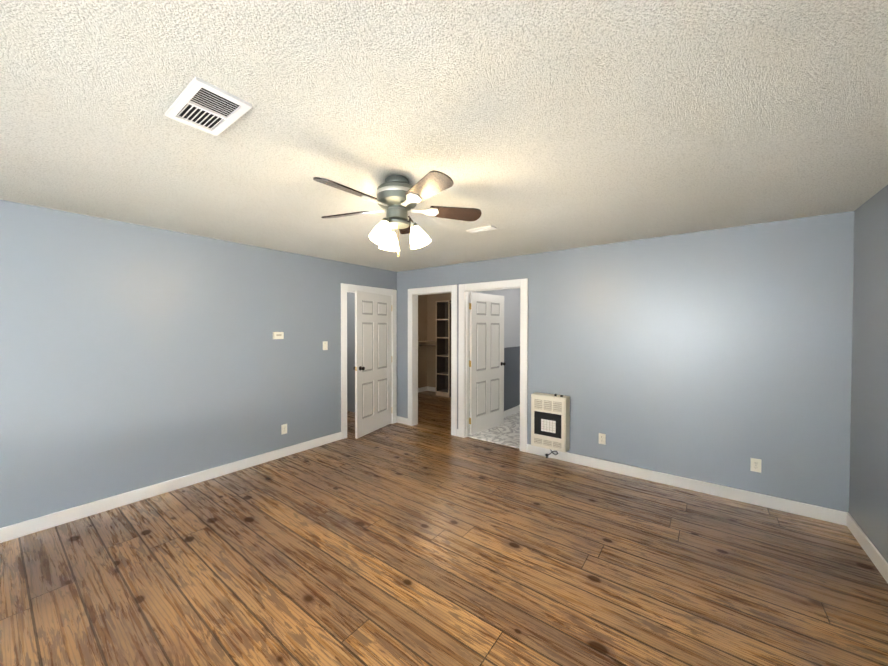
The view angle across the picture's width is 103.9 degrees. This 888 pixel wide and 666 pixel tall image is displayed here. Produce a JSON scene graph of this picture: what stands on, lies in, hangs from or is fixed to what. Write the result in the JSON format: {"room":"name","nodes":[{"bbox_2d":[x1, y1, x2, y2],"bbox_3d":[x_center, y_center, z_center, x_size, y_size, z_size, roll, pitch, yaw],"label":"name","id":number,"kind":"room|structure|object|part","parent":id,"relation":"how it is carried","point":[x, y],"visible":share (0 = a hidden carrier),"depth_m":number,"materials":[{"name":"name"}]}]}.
{"room":"empty bedroom","nodes":[
{"label":"empty bedroom","id":0,"kind":"room"},
{"bbox_2d":[0,200,396,527],"bbox_3d":[-2.800,0.266,3.041,0.120,2.440,6.840,1,1,37],"label":"wall","id":1,"kind":"structure","parent":0,"point":[134,357],"depth_m":3.11,"materials":[{"name":"blue paint"}]},
{"bbox_2d":[0,432,341,542],"bbox_3d":[-3.074,1.440,2.586,0.014,0.105,5.517,1,1,37],"label":"baseboard","id":2,"kind":"structure","parent":1,"relation":"attached to","point":[20,529],"depth_m":3.10,"materials":[{"name":"white wood"}]},
{"bbox_2d":[273,332,283,338],"bbox_3d":[-1.933,0.029,4.061,0.031,0.084,0.120,1,1,37],"label":"thermostat","id":3,"kind":"object","parent":1,"relation":"attached to","point":[278,335],"visible":1,"depth_m":4.05,"materials":[{"name":"beige plastic"}]},
{"bbox_2d":[281,424,286,434],"bbox_3d":[-1.901,1.145,4.142,0.008,0.114,0.070,1,1,37],"label":"electrical outlet","id":4,"kind":"object","parent":1,"relation":"attached to","point":[283,428],"visible":1,"depth_m":4.14,"materials":[{"name":"beige plastic"}]},
{"bbox_2d":[323,341,327,349],"bbox_3d":[-1.560,0.168,4.573,0.015,0.114,0.070,1,1,37],"label":"light switch","id":5,"kind":"object","parent":1,"relation":"attached to","point":[325,345],"visible":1,"depth_m":4.58,"materials":[{"name":"beige plastic"}]},
{"bbox_2d":[341,283,396,438],"bbox_3d":[-1.090,0.385,5.197,0.018,2.145,1.064,1,1,37],"label":"door frame","id":6,"kind":"structure","parent":1,"relation":"attached to","point":[345,288],"depth_m":4.84,"materials":[{"name":"white wood"}]},
{"bbox_2d":[354,291,391,438],"bbox_3d":[-1.027,0.431,5.164,0.173,2.030,0.880,0,1,24],"label":"door","id":7,"kind":"structure","parent":1,"relation":"in","point":[373,362],"depth_m":5.10,"materials":[{"name":"white wood"}]},
{"bbox_2d":[418,295,426,387],"bbox_3d":[-1.130,0.201,7.649,0.120,2.440,2.530,1,1,37],"label":"wall","id":8,"kind":"structure","parent":0,"point":[422,336],"depth_m":8.36,"materials":[{"name":"beige paint"}]},
{"bbox_2d":[418,386,426,392],"bbox_3d":[-1.123,1.370,7.566,0.014,0.105,2.380,1,1,37],"label":"baseboard","id":9,"kind":"structure","parent":8,"relation":"attached to","point":[421,389],"depth_m":8.36,"materials":[{"name":"white"}]},
{"bbox_2d":[427,293,450,386],"bbox_3d":[0.664,0.202,7.786,2.580,2.440,0.150,1,1,37],"label":"wall","id":10,"kind":"structure","parent":0,"point":[432,299],"depth_m":8.41,"materials":[{"name":"beige paint"}]},
{"bbox_2d":[427,386,435,391],"bbox_3d":[0.613,1.370,7.738,2.580,0.105,0.014,1,1,37],"label":"baseboard","id":11,"kind":"structure","parent":10,"relation":"attached to","point":[433,389],"depth_m":8.42,"materials":[{"name":"white"}]},
{"bbox_2d":[419,302,450,344],"bbox_3d":[0.513,-0.175,7.591,2.563,1.000,0.304,1,1,37],"label":"closet shelf","id":12,"kind":"object","parent":10,"relation":"attached to","point":[430,342],"visible":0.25,"depth_m":8.30,"materials":[{"name":"beige laminate"}]},
{"bbox_2d":[0,391,887,665],"bbox_3d":[-0.625,1.540,3.003,6.624,0.100,9.370,1,1,37],"label":"floor","id":13,"kind":"structure","parent":0,"point":[428,539],"depth_m":2.18,"materials":[{"name":"brown wood"}]},
{"bbox_2d":[436,300,450,396],"bbox_3d":[0.067,0.349,7.910,0.380,2.140,0.344,1,1,37],"label":"shelving unit","id":14,"kind":"object","parent":13,"relation":"on","point":[443,348],"visible":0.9,"depth_m":7.96,"materials":[{"name":"beige laminate"}]},
{"bbox_2d":[0,0,887,271],"bbox_3d":[-0.621,-0.999,2.966,6.624,0.100,9.370,1,1,37],"label":"ceiling","id":15,"kind":"structure","parent":0,"point":[532,126],"depth_m":1.49,"materials":[{"name":"white paint"}]},
{"bbox_2d":[165,77,251,135],"bbox_3d":[-0.977,-0.921,1.438,0.355,0.012,0.195,1,1,37],"label":"ceiling vent","id":16,"kind":"object","parent":15,"relation":"in","point":[202,105],"visible":1,"depth_m":1.42,"materials":[{"name":"white"}]},
{"bbox_2d":[313,170,481,255],"bbox_3d":[-0.314,-0.698,2.093,1.045,0.475,1.009,1,1,37],"label":"ceiling fan","id":17,"kind":"object","parent":15,"relation":"hanging from","point":[398,198],"depth_m":2.05,"materials":[{"name":"grey metal"}]},
{"bbox_3d":[-0.309,-0.584,2.104,0.381,0.135,0.360,1,1,37],"label":"ceiling fan shade","id":18,"kind":"part","parent":17,"relation":"part of","materials":[{"name":"white glass"}]},
{"bbox_2d":[466,225,496,233],"bbox_3d":[0.340,-0.945,3.172,0.260,0.012,0.100,1,1,37],"label":"ceiling vent","id":19,"kind":"object","parent":15,"relation":"in","point":[481,229],"visible":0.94,"depth_m":3.15,"materials":[{"name":"white"}]},
{"bbox_2d":[467,411,519,448],"bbox_3d":[1.784,1.454,5.338,1.940,0.012,2.440,1,1,37],"label":"floor","id":20,"kind":"structure","parent":0,"point":[507,433],"depth_m":5.02,"materials":[{"name":"tile"}]},
{"bbox_2d":[469,288,519,410],"bbox_3d":[1.034,0.230,5.924,0.012,2.440,2.380,1,1,37],"label":"wall","id":21,"kind":"structure","parent":0,"point":[511,317],"depth_m":6.11,"materials":[{"name":"paint"}]},
{"bbox_2d":[504,405,519,417],"bbox_3d":[1.072,1.383,5.973,0.014,0.108,2.280,1,1,37],"label":"baseboard","id":22,"kind":"structure","parent":21,"relation":"attached to","point":[511,411],"depth_m":6.11,"materials":[{"name":"white wood"}]},
{"bbox_2d":[347,211,854,512],"bbox_3d":[0.638,0.248,4.657,6.624,2.440,0.120,1,1,37],"label":"wall","id":23,"kind":"structure","parent":0,"point":[722,356],"depth_m":3.25,"materials":[{"name":"blue paint"}]},
{"bbox_2d":[397,416,407,424],"bbox_3d":[-0.670,1.400,5.575,0.255,0.105,0.014,1,1,37],"label":"baseboard","id":24,"kind":"structure","parent":23,"relation":"attached to","point":[402,420],"depth_m":5.56,"materials":[{"name":"white wood"}]},
{"bbox_2d":[408,285,456,435],"bbox_3d":[-0.151,0.423,5.254,0.790,2.070,0.120,1,1,37],"label":"door frame","id":25,"kind":"structure","parent":23,"relation":"attached to","point":[415,359],"depth_m":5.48,"materials":[{"name":"white wood"}]},
{"bbox_2d":[469,292,505,434],"bbox_3d":[0.655,0.433,5.231,0.173,2.030,0.842,1,1,43],"label":"bathroom door","id":26,"kind":"structure","parent":23,"relation":"in","point":[487,363],"depth_m":5.18,"materials":[{"name":"white wood"}]},
{"bbox_2d":[458,278,527,451],"bbox_3d":[0.653,0.396,4.637,1.026,2.145,0.138,1,1,37],"label":"door frame","id":27,"kind":"structure","parent":23,"relation":"attached to","point":[522,284],"depth_m":4.71,"materials":[{"name":"white wood"}]},
{"bbox_2d":[531,392,569,457],"bbox_3d":[1.231,1.089,4.048,0.408,0.779,0.158,1,1,37],"label":"heater","id":28,"kind":"object","parent":23,"relation":"attached to","point":[550,421],"visible":1,"depth_m":3.98,"materials":[{"name":"beige metal"}]},
{"bbox_2d":[599,433,605,444],"bbox_3d":[1.716,1.150,3.776,0.070,0.114,0.008,1,1,37],"label":"electrical outlet","id":29,"kind":"object","parent":23,"relation":"attached to","point":[602,438],"visible":1,"depth_m":3.77,"materials":[{"name":"beige plastic"}]},
{"bbox_2d":[527,444,846,525],"bbox_3d":[2.085,1.435,3.498,2.653,0.105,0.014,1,1,37],"label":"baseboard","id":30,"kind":"structure","parent":23,"relation":"attached to","point":[807,510],"depth_m":3.22,"materials":[{"name":"white wood"}]},
{"bbox_2d":[750,458,760,472],"bbox_3d":[2.713,1.151,3.025,0.070,0.114,0.008,1,1,37],"label":"electrical outlet","id":31,"kind":"object","parent":23,"relation":"attached to","point":[755,465],"visible":1,"depth_m":3.02,"materials":[{"name":"beige plastic"}]},
{"bbox_2d":[849,185,887,562],"bbox_3d":[1.176,0.318,-0.030,0.120,2.440,6.720,1,1,37],"label":"wall","id":32,"kind":"structure","parent":0,"point":[868,495],"depth_m":2.38,"materials":[{"name":"blue paint"}]},
{"bbox_2d":[847,512,887,582],"bbox_3d":[1.157,1.484,0.075,0.014,0.105,6.600,1,1,37],"label":"baseboard","id":33,"kind":"structure","parent":32,"relation":"attached to","point":[878,560],"depth_m":2.34,"materials":[{"name":"white wood"}]}
]}

